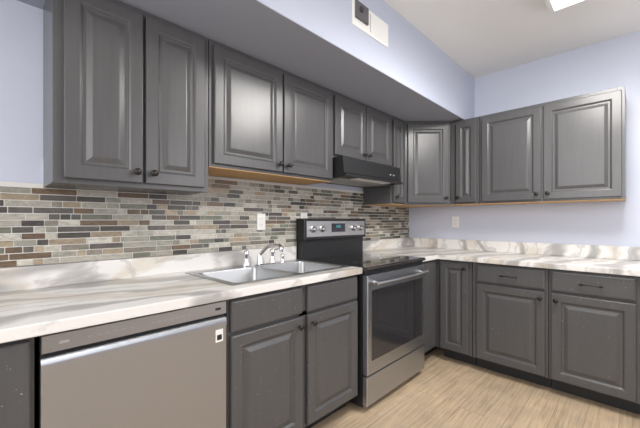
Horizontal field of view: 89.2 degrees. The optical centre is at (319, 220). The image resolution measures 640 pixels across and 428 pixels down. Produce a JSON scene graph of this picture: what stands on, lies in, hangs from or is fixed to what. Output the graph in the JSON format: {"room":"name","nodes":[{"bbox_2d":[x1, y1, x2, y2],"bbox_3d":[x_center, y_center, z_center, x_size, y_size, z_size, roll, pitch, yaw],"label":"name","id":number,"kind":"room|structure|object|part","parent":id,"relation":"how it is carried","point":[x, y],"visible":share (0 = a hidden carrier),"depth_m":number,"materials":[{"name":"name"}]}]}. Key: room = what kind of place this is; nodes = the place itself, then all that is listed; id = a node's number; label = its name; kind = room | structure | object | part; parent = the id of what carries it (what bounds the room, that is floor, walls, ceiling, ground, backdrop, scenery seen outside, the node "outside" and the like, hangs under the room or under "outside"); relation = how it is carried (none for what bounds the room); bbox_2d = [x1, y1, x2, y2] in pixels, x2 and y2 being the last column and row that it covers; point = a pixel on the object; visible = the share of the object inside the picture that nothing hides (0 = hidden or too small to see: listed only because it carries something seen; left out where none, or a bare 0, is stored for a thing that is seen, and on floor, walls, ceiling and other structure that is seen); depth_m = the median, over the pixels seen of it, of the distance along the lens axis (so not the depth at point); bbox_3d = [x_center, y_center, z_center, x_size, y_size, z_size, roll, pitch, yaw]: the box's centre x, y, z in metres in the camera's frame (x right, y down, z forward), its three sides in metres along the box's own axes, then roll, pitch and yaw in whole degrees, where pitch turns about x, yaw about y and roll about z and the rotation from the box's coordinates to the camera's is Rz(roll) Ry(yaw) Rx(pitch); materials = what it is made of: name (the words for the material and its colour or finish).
{"room":"kitchen","nodes":[
{"label":"kitchen","id":0,"kind":"room"},
{"bbox_2d":[0,0,407,267],"bbox_3d":[-0.857,-0.093,1.901,0.120,2.610,5.440,0,0,45],"label":"wall","id":1,"kind":"structure","parent":0,"point":[21,92],"depth_m":1.39,"materials":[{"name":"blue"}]},
{"bbox_2d":[43,0,207,194],"bbox_3d":[-0.876,-0.537,1.527,0.349,0.788,0.620,0,0,45],"label":"upper cabinet","id":2,"kind":"object","parent":1,"relation":"attached to","point":[125,97],"visible":1,"depth_m":1.38,"materials":[{"name":"grey paint"}]},
{"bbox_2d":[0,176,408,267],"bbox_3d":[-0.302,-0.037,2.370,0.010,0.467,3.747,0,0,45],"label":"tile backsplash","id":3,"kind":"structure","parent":1,"relation":"attached to","point":[40,224],"depth_m":1.80,"materials":[{"name":"tile"}]},
{"bbox_2d":[257,214,264,229],"bbox_3d":[-0.407,0.012,2.250,0.007,0.115,0.070,0,0,45],"label":"electrical outlet","id":4,"kind":"object","parent":3,"relation":"attached to","point":[260,221],"visible":1,"depth_m":2.25,"materials":[{"name":"white plastic"}]},
{"bbox_2d":[300,213,306,217],"bbox_3d":[-0.124,0.000,2.538,0.007,0.115,0.070,0,0,45],"label":"electrical outlet","id":5,"kind":"object","parent":3,"relation":"attached to","point":[303,215],"visible":0.31,"depth_m":2.53,"materials":[{"name":"white plastic"}]},
{"bbox_2d":[208,39,332,184],"bbox_3d":[-0.329,-0.602,2.084,0.349,0.658,0.934,0,0,45],"label":"upper cabinet","id":6,"kind":"object","parent":1,"relation":"attached to","point":[268,122],"visible":0.88,"depth_m":1.90,"materials":[{"name":"grey paint"}]},
{"bbox_2d":[332,91,390,165],"bbox_3d":[0.268,-0.692,2.691,0.349,0.478,0.761,0,0,45],"label":"upper cabinet","id":7,"kind":"object","parent":1,"relation":"attached to","point":[361,131],"visible":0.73,"depth_m":2.54,"materials":[{"name":"grey paint"}]},
{"bbox_2d":[327,156,402,187],"bbox_3d":[0.295,-0.378,2.664,0.421,0.147,0.757,0,0,45],"label":"range hood","id":8,"kind":"object","parent":7,"relation":"attached to","point":[351,171],"visible":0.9,"depth_m":2.49,"materials":[{"name":"black metal"}]},
{"bbox_2d":[364,115,404,205],"bbox_3d":[0.624,-0.537,3.052,0.349,0.788,0.244,0,0,45],"label":"upper cabinet","id":9,"kind":"object","parent":1,"relation":"attached to","point":[385,195],"visible":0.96,"depth_m":2.95,"materials":[{"name":"grey paint"}]},
{"bbox_2d":[389,121,457,207],"bbox_3d":[1.014,-0.537,3.266,0.607,0.788,0.601,0,0,45],"label":"upper cabinet","id":10,"kind":"object","parent":1,"relation":"attached to","point":[427,163],"visible":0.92,"depth_m":3.04,"materials":[{"name":"grey paint"}]},
{"bbox_3d":[1.016,-0.537,3.062,0.319,0.788,0.313,0,0,45],"label":"door","id":11,"kind":"part","parent":10,"relation":"part of","materials":[{"name":"grey paint"}]},
{"bbox_2d":[311,347,639,427],"bbox_3d":[0.718,1.272,0.351,4.540,0.120,5.440,0,0,45],"label":"floor","id":12,"kind":"structure","parent":0,"point":[439,390],"depth_m":2.11,"materials":[{"name":"brown wood"}]},
{"bbox_2d":[0,337,33,427],"bbox_3d":[-1.243,0.774,0.974,0.626,0.875,0.538,0,0,45],"label":"base cabinet","id":13,"kind":"object","parent":12,"relation":"on","point":[16,383],"visible":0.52,"depth_m":0.92,"materials":[{"name":"grey paint"}]},
{"bbox_2d":[34,300,226,427],"bbox_3d":[-0.823,0.778,1.381,0.598,0.868,0.604,0,0,45],"label":"dishwasher","id":14,"kind":"object","parent":12,"relation":"on","point":[166,369],"visible":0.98,"depth_m":1.15,"materials":[{"name":"grey metal"}]},
{"bbox_2d":[224,275,357,427],"bbox_3d":[-0.283,0.774,1.928,0.657,0.875,0.911,0,0,45],"label":"base cabinet","id":15,"kind":"object","parent":12,"relation":"on","point":[291,357],"visible":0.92,"depth_m":1.66,"materials":[{"name":"grey paint"}]},
{"bbox_2d":[0,246,361,343],"bbox_3d":[-0.714,0.267,1.497,0.646,0.138,2.145,0,0,45],"label":"countertop","id":16,"kind":"structure","parent":15,"relation":"on","point":[38,300],"depth_m":1.39,"materials":[{"name":"stone"}]},
{"bbox_2d":[241,243,285,267],"bbox_3d":[-0.302,0.219,2.083,0.263,0.151,0.353,0,0,45],"label":"faucet","id":17,"kind":"object","parent":16,"relation":"on","point":[272,263],"depth_m":2.12,"materials":[{"name":"silver metal"}]},
{"bbox_2d":[185,243,351,285],"bbox_3d":[-0.280,0.313,1.950,0.515,0.341,0.850,0,0,45],"label":"sink","id":18,"kind":"object","parent":16,"relation":"in","point":[246,272],"visible":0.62,"depth_m":2.02,"materials":[{"name":"grey metal"}]},
{"bbox_2d":[296,218,428,406],"bbox_3d":[0.348,0.600,2.495,0.734,1.225,0.764,0,0,45],"label":"range","id":19,"kind":"object","parent":12,"relation":"on","point":[391,311],"visible":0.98,"depth_m":2.30,"materials":[{"name":"grey metal"}]},
{"bbox_2d":[423,259,438,355],"bbox_3d":[0.904,0.774,3.150,0.636,0.875,0.944,0,0,45],"label":"base cabinet","id":20,"kind":"object","parent":12,"relation":"on","point":[431,309],"visible":0.23,"depth_m":2.77,"materials":[{"name":"grey paint"}]},
{"bbox_2d":[363,237,639,276],"bbox_3d":[1.554,0.267,2.511,2.458,0.138,0.944,0,0,45],"label":"countertop","id":21,"kind":"structure","parent":20,"relation":"on","point":[620,260],"depth_m":2.68,"materials":[{"name":"stone"}]},
{"bbox_2d":[439,259,476,365],"bbox_3d":[1.332,0.774,2.931,0.273,0.875,0.657,0,0,45],"label":"base cabinet","id":22,"kind":"object","parent":12,"relation":"on","point":[455,310],"visible":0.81,"depth_m":2.71,"materials":[{"name":"grey paint"}]},
{"bbox_2d":[473,262,551,387],"bbox_3d":[1.615,0.774,2.653,0.510,0.875,0.657,0,0,45],"label":"base cabinet","id":23,"kind":"object","parent":12,"relation":"on","point":[510,320],"visible":0.77,"depth_m":2.42,"materials":[{"name":"grey paint"}]},
{"bbox_2d":[549,269,639,414],"bbox_3d":[1.962,0.774,2.311,0.456,0.875,0.657,0,0,45],"label":"base cabinet","id":24,"kind":"object","parent":12,"relation":"on","point":[594,336],"visible":0.94,"depth_m":2.09,"materials":[{"name":"grey paint"}]},
{"bbox_2d":[384,0,639,77],"bbox_3d":[0.718,-1.458,0.351,4.540,0.120,5.440,0,0,45],"label":"ceiling","id":25,"kind":"structure","parent":0,"point":[476,38],"depth_m":2.34,"materials":[{"name":"white paint"}]},
{"bbox_2d":[17,0,474,121],"bbox_3d":[-0.556,-1.165,1.604,0.726,0.465,5.200,0,0,45],"label":"soffit","id":26,"kind":"structure","parent":25,"relation":"attached to","point":[411,72],"depth_m":1.93,"materials":[{"name":"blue paint"}]},
{"bbox_2d":[352,0,387,47],"bbox_3d":[0.321,-1.185,1.956,0.030,0.150,0.366,0,0,45],"label":"air vent register","id":27,"kind":"object","parent":26,"relation":"attached to","point":[365,19],"visible":1,"depth_m":1.95,"materials":[{"name":"white plastic"}]},
{"bbox_2d":[544,0,589,14],"bbox_3d":[1.302,-1.365,1.484,0.610,0.065,1.220,0,0,45],"label":"ceiling light fixture","id":28,"kind":"object","parent":25,"relation":"attached to","point":[554,6],"visible":1,"depth_m":2.02,"materials":[{"name":"white plastic"}]},
{"bbox_2d":[409,30,639,246],"bbox_3d":[2.626,-0.093,2.205,4.420,2.610,0.120,0,0,45],"label":"wall","id":29,"kind":"structure","parent":0,"point":[606,64],"depth_m":2.72,"materials":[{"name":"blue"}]},
{"bbox_2d":[452,216,458,227],"bbox_3d":[1.391,0.020,3.330,0.070,0.115,0.007,0,0,45],"label":"electrical outlet","id":30,"kind":"object","parent":29,"relation":"attached to","point":[455,221],"visible":1,"depth_m":3.33,"materials":[{"name":"white plastic"}]},
{"bbox_2d":[451,117,484,205],"bbox_3d":[1.408,-0.531,3.055,0.253,0.777,0.349,0,0,45],"label":"upper cabinet","id":31,"kind":"object","parent":29,"relation":"attached to","point":[465,162],"visible":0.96,"depth_m":2.94,"materials":[{"name":"grey paint"}]},
{"bbox_2d":[480,86,625,204],"bbox_3d":[1.836,-0.531,2.634,0.939,0.777,0.349,0,0,45],"label":"upper cabinet","id":32,"kind":"object","parent":29,"relation":"attached to","point":[569,150],"visible":1,"depth_m":2.47,"materials":[{"name":"grey paint"}]}
]}

